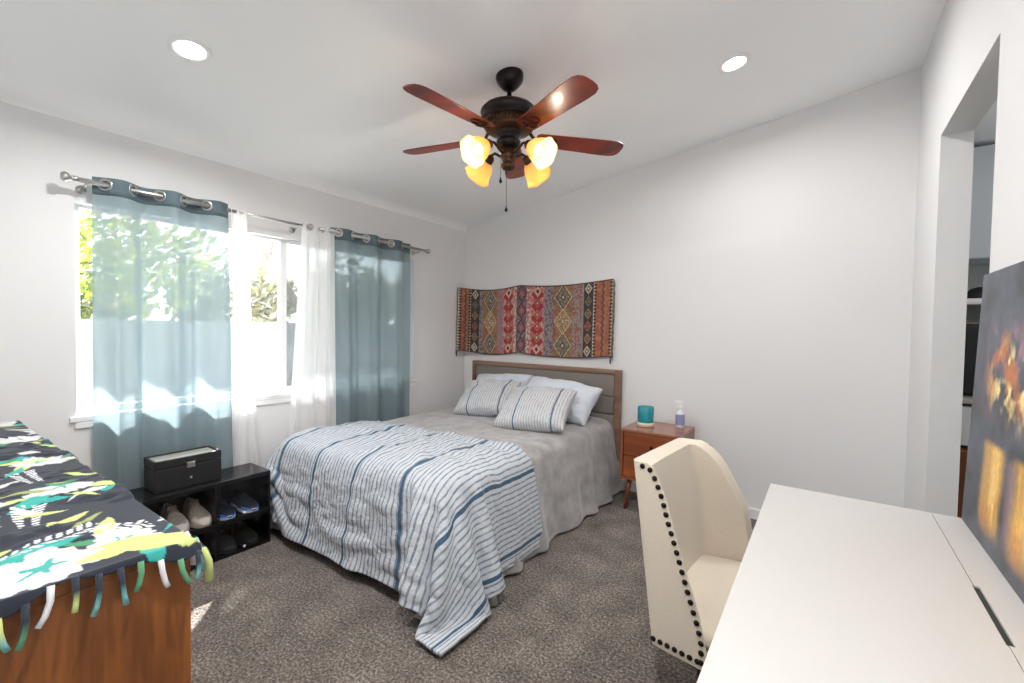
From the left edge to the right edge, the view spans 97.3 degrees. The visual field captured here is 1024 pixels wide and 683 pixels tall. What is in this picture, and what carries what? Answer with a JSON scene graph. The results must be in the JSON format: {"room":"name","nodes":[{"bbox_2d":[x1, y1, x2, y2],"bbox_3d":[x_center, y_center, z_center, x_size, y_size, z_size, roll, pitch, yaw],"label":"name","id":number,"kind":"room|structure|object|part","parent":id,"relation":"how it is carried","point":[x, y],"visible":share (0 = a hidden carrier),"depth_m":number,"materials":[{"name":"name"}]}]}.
{"room":"bedroom","nodes":[
{"label":"bedroom","id":0,"kind":"room"},
{"bbox_2d":[0,101,465,470],"bbox_3d":[-1.781,-0.035,3.211,0.140,2.620,4.467,2,2,35],"label":"wall","id":1,"kind":"structure","parent":0,"point":[38,390],"depth_m":2.38,"materials":[{"name":"white paint"}]},
{"bbox_2d":[60,171,313,232],"bbox_3d":[-1.883,-0.820,2.799,0.116,0.076,1.338,2,2,35],"label":"curtain rod","id":2,"kind":"object","parent":1,"relation":"attached to","point":[64,176],"visible":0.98,"depth_m":2.51,"materials":[{"name":"silver metal"}]},
{"bbox_2d":[92,176,232,489],"bbox_3d":[-1.998,0.185,2.652,0.109,2.105,0.691,2,2,35],"label":"sheer curtain","id":3,"kind":"object","parent":2,"relation":"hanging from","point":[162,382],"visible":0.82,"depth_m":2.59,"materials":[{"name":"teal fabric"}]},
{"bbox_2d":[231,207,258,465],"bbox_3d":[-1.756,0.190,2.983,0.048,2.085,0.204,2,2,35],"label":"curtain","id":4,"kind":"object","parent":2,"relation":"hanging from","point":[246,440],"visible":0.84,"depth_m":2.96,"materials":[{"name":"white fabric"}]},
{"bbox_2d":[0,83,471,231],"bbox_3d":[-1.644,-1.238,3.092,0.190,0.205,4.227,2,2,35],"label":"trim","id":5,"kind":"structure","parent":1,"relation":"attached to","point":[8,94],"depth_m":2.72,"materials":[{"name":"white paint"}]},
{"bbox_2d":[69,203,416,428],"bbox_3d":[-1.648,-0.164,3.360,0.129,1.212,2.432,2,2,35],"label":"window","id":6,"kind":"structure","parent":1,"relation":"in","point":[282,393],"depth_m":3.21,"materials":[{"name":"white plastic"}]},
{"bbox_3d":[-1.682,-0.197,3.374,0.055,1.147,2.357,2,2,35],"label":"frame","id":7,"kind":"part","parent":6,"relation":"part of","materials":[{"name":"white plastic"}]},
{"bbox_3d":[-1.637,0.409,3.363,0.079,0.067,2.432,2,2,35],"label":"sill","id":8,"kind":"part","parent":6,"relation":"part of","materials":[{"name":"white"}]},
{"bbox_3d":[-1.704,-0.196,3.340,0.043,1.087,0.048,2,2,35],"label":"meeting rail","id":9,"kind":"part","parent":6,"relation":"part of","materials":[{"name":"white plastic"}]},
{"bbox_2d":[319,227,430,255],"bbox_3d":[-1.142,-0.840,3.860,0.116,0.076,1.139,2,2,35],"label":"curtain rod","id":10,"kind":"object","parent":1,"relation":"attached to","point":[427,251],"visible":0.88,"depth_m":3.86,"materials":[{"name":"silver metal"}]},
{"bbox_2d":[288,222,335,436],"bbox_3d":[-1.493,0.179,3.376,0.070,2.090,0.420,2,2,35],"label":"curtain","id":11,"kind":"object","parent":10,"relation":"hanging from","point":[313,388],"visible":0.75,"depth_m":3.36,"materials":[{"name":"white fabric"}]},
{"bbox_2d":[331,227,409,424],"bbox_3d":[-1.170,0.163,3.844,0.096,2.105,0.828,2,2,35],"label":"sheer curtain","id":12,"kind":"object","parent":10,"relation":"hanging from","point":[372,277],"visible":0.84,"depth_m":3.79,"materials":[{"name":"teal fabric"}]},
{"bbox_2d":[0,0,945,225],"bbox_3d":[-0.215,-1.507,2.090,3.944,0.793,4.467,2,2,35],"label":"ceiling","id":13,"kind":"structure","parent":0,"point":[311,88],"depth_m":2.33,"materials":[{"name":"white paint"}]},
{"bbox_2d":[167,35,211,61],"bbox_3d":[-1.419,-1.288,1.985,0.163,0.034,0.164,2,2,35],"label":"recessed light","id":14,"kind":"object","parent":13,"relation":"in","point":[188,48],"visible":1,"depth_m":1.98,"materials":[{"name":"white plastic"}]},
{"bbox_2d":[403,67,622,211],"bbox_3d":[-0.052,-1.063,2.399,1.262,0.746,1.241,2,2,35],"label":"ceiling fan","id":15,"kind":"object","parent":13,"relation":"hanging from","point":[509,119],"visible":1,"depth_m":2.31,"materials":[{"name":"brown wood"}]},
{"bbox_3d":[-0.392,-1.110,2.573,0.509,0.032,0.140,2,2,22],"label":"blade","id":16,"kind":"part","parent":15,"relation":"part of","materials":[{"name":"brown wood"}]},
{"bbox_3d":[-0.280,-1.095,2.111,0.140,0.032,0.509,2,2,40],"label":"blade","id":17,"kind":"part","parent":15,"relation":"part of","materials":[{"name":"brown wood"}]},
{"bbox_3d":[-0.187,-0.952,2.260,0.151,0.155,0.155,1,2,10],"label":"lamp shade","id":18,"kind":"part","parent":15,"relation":"part of","materials":[{"name":"orange glass"}]},
{"bbox_3d":[-0.192,-0.960,2.576,0.149,0.157,0.156,0,2,-23],"label":"lamp shade","id":19,"kind":"part","parent":15,"relation":"part of","materials":[{"name":"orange glass"}]},
{"bbox_3d":[-0.160,-0.979,2.281,0.051,0.066,0.079,2,2,35],"label":"bulb","id":20,"kind":"part","parent":15,"relation":"part of","materials":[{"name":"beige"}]},
{"bbox_2d":[485,154,493,164],"bbox_3d":[-0.127,-1.017,2.528,0.058,0.056,0.053,2,2,35],"label":"socket","id":21,"kind":"object","parent":15,"relation":"attached to","point":[490,159],"depth_m":2.51,"materials":[{"name":"brown metal"}]},
{"bbox_3d":[-0.080,-1.016,2.359,0.014,0.055,0.120,3,2,44],"label":"lamp arm","id":22,"kind":"part","parent":15,"relation":"part of","materials":[{"name":"brown metal"}]},
{"bbox_3d":[-0.029,-0.842,2.395,0.016,0.306,0.015,2,2,35],"label":"pull chain","id":23,"kind":"part","parent":15,"relation":"part of","materials":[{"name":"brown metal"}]},
{"bbox_3d":[0.013,-1.111,2.822,0.140,0.032,0.509,1,2,4],"label":"blade","id":24,"kind":"part","parent":15,"relation":"part of","materials":[{"name":"brown wood"}]},
{"bbox_3d":[0.043,-1.014,2.361,0.120,0.055,0.014,3,2,44],"label":"lamp arm","id":25,"kind":"part","parent":15,"relation":"part of","materials":[{"name":"brown metal"}]},
{"bbox_2d":[523,155,531,165],"bbox_3d":[0.087,-1.014,2.529,0.053,0.057,0.058,2,2,35],"label":"socket","id":26,"kind":"object","parent":15,"relation":"attached to","point":[527,162],"depth_m":2.51,"materials":[{"name":"brown metal"}]},
{"bbox_3d":[0.147,-0.956,2.587,0.151,0.155,0.155,1,2,10],"label":"lamp shade","id":27,"kind":"part","parent":15,"relation":"part of","materials":[{"name":"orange glass"}]},
{"bbox_3d":[0.122,-0.975,2.283,0.079,0.066,0.051,2,2,35],"label":"bulb","id":28,"kind":"part","parent":15,"relation":"part of","materials":[{"name":"beige glass"}]},
{"bbox_3d":[0.152,-0.946,2.271,0.149,0.157,0.156,0,2,-23],"label":"lamp shade","id":29,"kind":"part","parent":15,"relation":"part of","materials":[{"name":"orange glass"}]},
{"bbox_3d":[0.194,-1.086,2.075,0.140,0.032,0.509,0,2,-32],"label":"blade","id":30,"kind":"part","parent":15,"relation":"part of","materials":[{"name":"brown wood"}]},
{"bbox_3d":[0.375,-1.097,2.514,0.509,0.032,0.140,0,2,-14],"label":"blade","id":31,"kind":"part","parent":15,"relation":"part of","materials":[{"name":"brown wood"}]},
{"bbox_2d":[718,53,750,72],"bbox_3d":[1.239,-1.554,2.514,0.163,0.034,0.164,2,2,35],"label":"recessed light","id":32,"kind":"object","parent":13,"relation":"in","point":[735,62],"visible":1,"depth_m":2.50,"materials":[{"name":"white"}]},
{"bbox_2d":[190,490,756,682],"bbox_3d":[0.592,1.383,2.132,5.387,0.120,5.370,2,2,35],"label":"floor","id":33,"kind":"structure","parent":0,"point":[279,610],"depth_m":2.08,"materials":[{"name":"grey carpet"}]},
{"bbox_2d":[0,558,190,682],"bbox_3d":[-1.511,0.857,1.208,1.651,0.922,0.583,2,2,35],"label":"dresser","id":34,"kind":"object","parent":33,"relation":"on","point":[147,639],"visible":0.42,"depth_m":0.84,"materials":[{"name":"brown wood"}]},
{"bbox_2d":[0,420,213,652],"bbox_3d":[-1.597,0.426,1.251,1.964,0.114,0.634,2,2,35],"label":"blanket","id":35,"kind":"object","parent":34,"relation":"on","point":[61,521],"visible":1,"depth_m":0.96,"materials":[{"name":"fabric"}]},
{"bbox_2d":[129,463,269,570],"bbox_3d":[-1.815,1.042,2.657,0.271,0.458,0.648,2,2,35],"label":"shoe rack","id":36,"kind":"object","parent":33,"relation":"on","point":[254,479],"visible":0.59,"depth_m":2.71,"materials":[{"name":"black laminated wood"}]},
{"bbox_2d":[160,503,189,531],"bbox_3d":[-1.903,0.994,2.538,0.255,0.122,0.105,2,2,35],"label":"sneaker","id":37,"kind":"object","parent":36,"relation":"in","point":[170,514],"visible":0.81,"depth_m":2.52,"materials":[{"name":"beige fabric"}]},
{"bbox_3d":[-1.798,0.946,2.460,0.005,0.224,0.326,2,2,35],"label":"door frame","id":38,"kind":"part","parent":36,"relation":"part of","materials":[{"name":"black wood"}]},
{"bbox_2d":[144,445,220,493],"bbox_3d":[-1.879,0.727,2.582,0.178,0.172,0.324,2,2,35],"label":"box","id":39,"kind":"object","parent":36,"relation":"on","point":[165,472],"visible":1,"depth_m":2.52,"materials":[{"name":"black leather"},{"name":"clear glass"},{"name":"metal"}]},
{"bbox_3d":[-1.882,0.663,2.583,0.170,0.044,0.324,2,2,35],"label":"lid","id":40,"kind":"part","parent":39,"relation":"part of","materials":[{"name":"black leather"}]},
{"bbox_2d":[182,497,211,528],"bbox_3d":[-1.840,0.993,2.628,0.255,0.122,0.109,2,2,35],"label":"sneaker","id":41,"kind":"object","parent":36,"relation":"in","point":[198,517],"visible":0.94,"depth_m":2.59,"materials":[{"name":"beige fabric"}]},
{"bbox_2d":[190,534,209,564],"bbox_3d":[-1.851,1.203,2.626,0.252,0.112,0.116,2,2,35],"label":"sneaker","id":42,"kind":"object","parent":36,"relation":"in","point":[203,545],"visible":0.12,"depth_m":2.63,"materials":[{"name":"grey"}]},
{"bbox_3d":[-1.801,1.168,2.466,0.005,0.188,0.326,2,2,35],"label":"door frame","id":43,"kind":"part","parent":36,"relation":"part of","materials":[{"name":"black wood"}]},
{"bbox_2d":[217,496,235,520],"bbox_3d":[-1.766,1.005,2.734,0.255,0.093,0.109,2,2,35],"label":"sneaker","id":44,"kind":"object","parent":36,"relation":"in","point":[227,511],"visible":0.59,"depth_m":2.69,"materials":[{"name":"black fabric"}]},
{"bbox_2d":[217,527,236,553],"bbox_3d":[-1.764,1.208,2.748,0.242,0.098,0.106,2,2,35],"label":"sneaker","id":45,"kind":"object","parent":36,"relation":"in","point":[228,545],"visible":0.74,"depth_m":2.71,"materials":[{"name":"black"}]},
{"bbox_3d":[-1.615,0.941,2.722,0.005,0.224,0.290,2,2,35],"label":"door frame","id":46,"kind":"part","parent":36,"relation":"part of","materials":[{"name":"black wood"}]},
{"bbox_3d":[-1.618,1.163,2.728,0.005,0.188,0.290,2,2,35],"label":"door frame","id":47,"kind":"part","parent":36,"relation":"part of","materials":[{"name":"black wood"}]},
{"bbox_2d":[231,520,257,545],"bbox_3d":[-1.693,1.206,2.851,0.242,0.098,0.106,2,2,35],"label":"sneaker","id":48,"kind":"object","parent":36,"relation":"in","point":[244,535],"visible":0.99,"depth_m":2.82,"materials":[{"name":"black fabric"}]},
{"bbox_2d":[230,489,258,512],"bbox_3d":[-1.689,1.003,2.845,0.255,0.093,0.109,2,2,35],"label":"sneaker","id":49,"kind":"object","parent":36,"relation":"in","point":[240,500],"visible":1,"depth_m":2.81,"materials":[{"name":"black fabric"}]},
{"bbox_2d":[472,360,622,463],"bbox_3d":[-0.321,0.753,3.498,1.622,1.032,2.105,2,2,35],"label":"bed","id":50,"kind":"object","parent":33,"relation":"on","point":[608,407],"visible":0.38,"depth_m":3.98,"materials":[{"name":"brown wood"}]},
{"bbox_2d":[270,406,625,619],"bbox_3d":[-0.337,0.957,3.378,1.811,0.614,2.253,2,2,35],"label":"blanket","id":51,"kind":"object","parent":50,"relation":"on","point":[577,467],"visible":0.29,"depth_m":3.28,"materials":[{"name":"grey fabric"}]},
{"bbox_2d":[263,421,542,656],"bbox_3d":[-0.732,0.933,2.790,1.864,0.657,1.062,2,2,35],"label":"comforter","id":52,"kind":"object","parent":51,"relation":"on","point":[437,518],"visible":0.97,"depth_m":2.42,"materials":[{"name":"fabric"}]},
{"bbox_2d":[453,379,521,415],"bbox_3d":[-0.214,0.491,3.983,0.528,0.306,0.375,2,2,24],"label":"bed pillow","id":53,"kind":"object","parent":51,"relation":"on","point":[483,397],"visible":0.8,"depth_m":3.88,"materials":[{"name":"fabric"}]},
{"bbox_2d":[476,373,532,386],"bbox_3d":[-0.118,0.469,4.351,0.650,0.332,0.283,2,2,30],"label":"bed pillow","id":54,"kind":"object","parent":51,"relation":"on","point":[523,378],"visible":0.2,"depth_m":4.26,"materials":[{"name":"white fabric"}]},
{"bbox_2d":[493,386,576,431],"bbox_3d":[0.186,0.512,3.501,0.564,0.305,0.417,2,2,23],"label":"bed pillow","id":55,"kind":"object","parent":51,"relation":"on","point":[533,408],"visible":1,"depth_m":3.39,"materials":[{"name":"fabric"}]},
{"bbox_2d":[526,376,602,425],"bbox_3d":[0.383,0.489,3.867,0.728,0.335,0.353,2,2,35],"label":"bed pillow","id":56,"kind":"object","parent":51,"relation":"on","point":[586,397],"visible":0.47,"depth_m":3.71,"materials":[{"name":"white fabric"}]},
{"bbox_2d":[476,364,614,396],"bbox_3d":[0.261,0.357,4.311,1.536,0.192,0.038,2,2,35],"label":"headboard","id":57,"kind":"object","parent":50,"relation":"on","point":[605,380],"depth_m":4.13,"materials":[{"name":"beige fabric"}]},
{"bbox_2d":[591,395,613,413],"bbox_3d":[0.258,0.531,4.316,1.536,0.153,0.038,2,2,35],"label":"cushion","id":58,"kind":"object","parent":50,"relation":"on","point":[604,404],"depth_m":3.91,"materials":[{"name":"beige fabric"}]},
{"bbox_2d":[620,420,694,508],"bbox_3d":[1.116,0.978,3.472,0.440,0.632,0.440,2,2,35],"label":"nightstand","id":59,"kind":"object","parent":33,"relation":"on","point":[636,441],"visible":0.38,"depth_m":3.39,"materials":[{"name":"brown wood"}]},
{"bbox_3d":[0.894,1.163,3.472,0.063,0.253,0.046,2,2,35],"label":"leg","id":60,"kind":"part","parent":59,"relation":"part of","materials":[{"name":"brown wood"}]},
{"bbox_3d":[1.116,0.943,3.470,0.392,0.159,0.382,2,2,35],"label":"drawer","id":61,"kind":"part","parent":59,"relation":"part of","materials":[{"name":"brown wood"}]},
{"bbox_2d":[637,405,653,426],"bbox_3d":[1.044,0.583,3.521,0.128,0.150,0.128,2,2,35],"label":"candle jar","id":62,"kind":"object","parent":59,"relation":"on","point":[645,412],"visible":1,"depth_m":3.47,"materials":[{"name":"teal glass"}]},
{"bbox_3d":[1.118,0.773,3.465,0.392,0.170,0.382,2,2,35],"label":"drawer","id":63,"kind":"part","parent":59,"relation":"part of","materials":[{"name":"brown wood"}]},
{"bbox_2d":[675,400,684,427],"bbox_3d":[1.292,0.560,3.469,0.074,0.206,0.068,2,2,35],"label":"spray bottle","id":64,"kind":"object","parent":59,"relation":"on","point":[680,415],"visible":1,"depth_m":3.45,"materials":[{"name":"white plastic"}]},
{"bbox_2d":[634,438,752,679],"bbox_3d":[0.821,0.892,1.879,0.477,0.884,0.784,2,2,35],"label":"dining chair","id":65,"kind":"object","parent":33,"relation":"on","point":[696,526],"visible":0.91,"depth_m":1.90,"materials":[{"name":"beige fabric"}]},
{"bbox_3d":[0.565,0.782,1.608,0.254,0.647,0.011,3,2,44],"label":"nailhead trim","id":66,"kind":"part","parent":65,"relation":"part of","materials":[{"name":"brown metal"}]},
{"bbox_3d":[0.862,1.054,1.848,0.365,0.062,0.705,2,2,35],"label":"seat","id":67,"kind":"part","parent":65,"relation":"part of","materials":[{"name":"beige fabric"}]},
{"bbox_2d":[697,484,1023,682],"bbox_3d":[0.866,0.976,1.093,0.563,0.763,1.432,2,2,35],"label":"desk","id":68,"kind":"object","parent":33,"relation":"on","point":[827,588],"visible":1,"depth_m":1.03,"materials":[{"name":"white paint"}]},
{"bbox_2d":[961,261,1023,602],"bbox_3d":[1.201,0.197,1.016,0.043,0.807,1.136,2,2,35],"label":"print","id":69,"kind":"object","parent":68,"relation":"on","point":[993,498],"visible":1,"depth_m":1.25,"materials":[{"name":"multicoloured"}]},
{"bbox_2d":[957,395,972,517],"bbox_3d":[3.394,0.861,3.000,1.035,0.958,0.458,2,2,35],"label":"base cabinet","id":70,"kind":"object","parent":33,"relation":"on","point":[967,400],"visible":0.02,"depth_m":3.01,"materials":[{"name":"brown wood"}]},
{"bbox_3d":[2.997,1.008,3.037,0.330,0.550,0.018,2,2,35],"label":"door","id":71,"kind":"part","parent":70,"relation":"part of","materials":[{"name":"brown wood"}]},
{"bbox_3d":[3.119,0.560,3.189,0.330,0.260,0.419,2,2,35],"label":"drawer","id":72,"kind":"part","parent":70,"relation":"part of","materials":[{"name":"white"}]},
{"bbox_2d":[962,395,972,403],"bbox_3d":[3.404,0.401,2.991,1.035,0.038,0.448,2,2,35],"label":"countertop","id":73,"kind":"structure","parent":70,"relation":"on","point":[966,399],"depth_m":2.99,"materials":[{"name":"grey paint"}]},
{"bbox_2d":[963,323,979,395],"bbox_3d":[3.357,0.126,3.071,0.800,0.498,0.350,2,2,35],"label":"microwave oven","id":74,"kind":"object","parent":73,"relation":"on","point":[972,329],"visible":0.02,"depth_m":3.06,"materials":[{"name":"black metal"}]},
{"bbox_2d":[464,67,921,509],"bbox_3d":[1.017,-0.363,3.902,3.917,3.320,0.120,2,2,35],"label":"wall","id":75,"kind":"structure","parent":0,"point":[762,274],"depth_m":3.26,"materials":[{"name":"white paint"}]},
{"bbox_2d":[456,279,614,363],"bbox_3d":[0.172,-0.194,4.367,1.718,0.750,0.124,2,2,31],"label":"tapestry","id":76,"kind":"object","parent":75,"relation":"attached to","point":[571,320],"visible":1,"depth_m":4.32,"materials":[{"name":"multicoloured fabric"}]},
{"bbox_2d":[623,481,760,519],"bbox_3d":[0.963,1.240,3.888,3.631,0.075,0.014,2,2,35],"label":"baseboard","id":77,"kind":"structure","parent":75,"relation":"attached to","point":[754,513],"depth_m":3.32,"materials":[{"name":"white"}]},
{"bbox_2d":[904,0,1023,516],"bbox_3d":[1.330,-0.274,1.034,0.118,3.320,4.467,2,2,35],"label":"wall","id":78,"kind":"structure","parent":0,"point":[974,59],"depth_m":2.19,"materials":[{"name":"white paint"}]},
{"bbox_2d":[966,264,989,322],"bbox_3d":[3.726,-0.198,3.103,1.450,3.120,0.120,2,2,35],"label":"wall","id":79,"kind":"structure","parent":0,"point":[976,273],"depth_m":3.28,"materials":[{"name":"grey paint"}]},
{"bbox_2d":[967,298,981,306],"bbox_3d":[3.443,-0.223,3.019,1.020,0.125,0.338,2,2,35],"label":"wall shelf","id":80,"kind":"object","parent":79,"relation":"attached to","point":[972,302],"visible":0.02,"depth_m":3.05,"materials":[{"name":"white"}]},
{"bbox_2d":[967,287,982,298],"bbox_3d":[3.232,-0.334,3.104,0.170,0.084,0.170,2,2,35],"label":"bowl","id":81,"kind":"object","parent":80,"relation":"on","point":[976,292],"visible":0.41,"depth_m":3.08,"materials":[{"name":"black"}]},
{"bbox_2d":[969,144,994,264],"bbox_3d":[3.447,-0.922,2.989,1.020,0.755,0.360,2,2,35],"label":"upper cabinet","id":82,"kind":"object","parent":79,"relation":"attached to","point":[984,156],"visible":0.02,"depth_m":3.00,"materials":[{"name":"grey paint"}]},
{"bbox_2d":[974,100,996,146],"bbox_3d":[2.731,-1.340,1.617,1.450,0.100,3.660,2,2,35],"label":"ceiling","id":83,"kind":"structure","parent":0,"point":[985,132],"depth_m":2.81,"materials":[{"name":"white paint"}]},
{"label":"outside","id":84,"kind":"structure","parent":0,"visible":0},
{"bbox_3d":[-6.542,1.378,7.643,12.613,0.150,23.000,2,2,35],"label":"ground","id":85,"kind":"structure","parent":84,"visible":0},
{"bbox_2d":[79,209,91,308],"bbox_3d":[-5.594,-0.493,4.925,4.364,3.797,2.068,-1,2,-41],"label":"tree","id":86,"kind":"object","parent":85,"relation":"on","point":[85,225],"visible":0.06,"depth_m":5.35,"materials":[{"name":"green plant"}]},
{"bbox_2d":[80,241,92,318],"bbox_3d":[-7.322,-0.236,7.189,1.452,3.083,2.633,2,2,35],"label":"bush","id":87,"kind":"object","parent":85,"relation":"on","point":[85,311],"visible":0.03,"depth_m":7.33,"materials":[{"name":"green plant"}]},
{"bbox_2d":[81,319,295,406],"bbox_3d":[-6.042,0.511,7.277,0.200,1.720,23.000,2,2,35],"label":"wall","id":88,"kind":"structure","parent":85,"relation":"on","point":[264,334],"depth_m":8.73,"materials":[{"name":"white paint"}]},
{"bbox_2d":[229,245,297,322],"bbox_3d":[-5.680,-0.366,9.323,1.506,3.266,2.661,2,2,35],"label":"bush","id":89,"kind":"object","parent":85,"relation":"on","point":[263,291],"visible":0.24,"depth_m":9.49,"materials":[{"name":"green plant"}]},
{"bbox_2d":[254,238,296,385],"bbox_3d":[-3.198,-0.624,6.478,1.500,4.092,2.891,2,2,35],"label":"tree","id":90,"kind":"object","parent":85,"relation":"on","point":[268,256],"visible":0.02,"depth_m":6.21,"materials":[{"name":"plant"}]}
]}

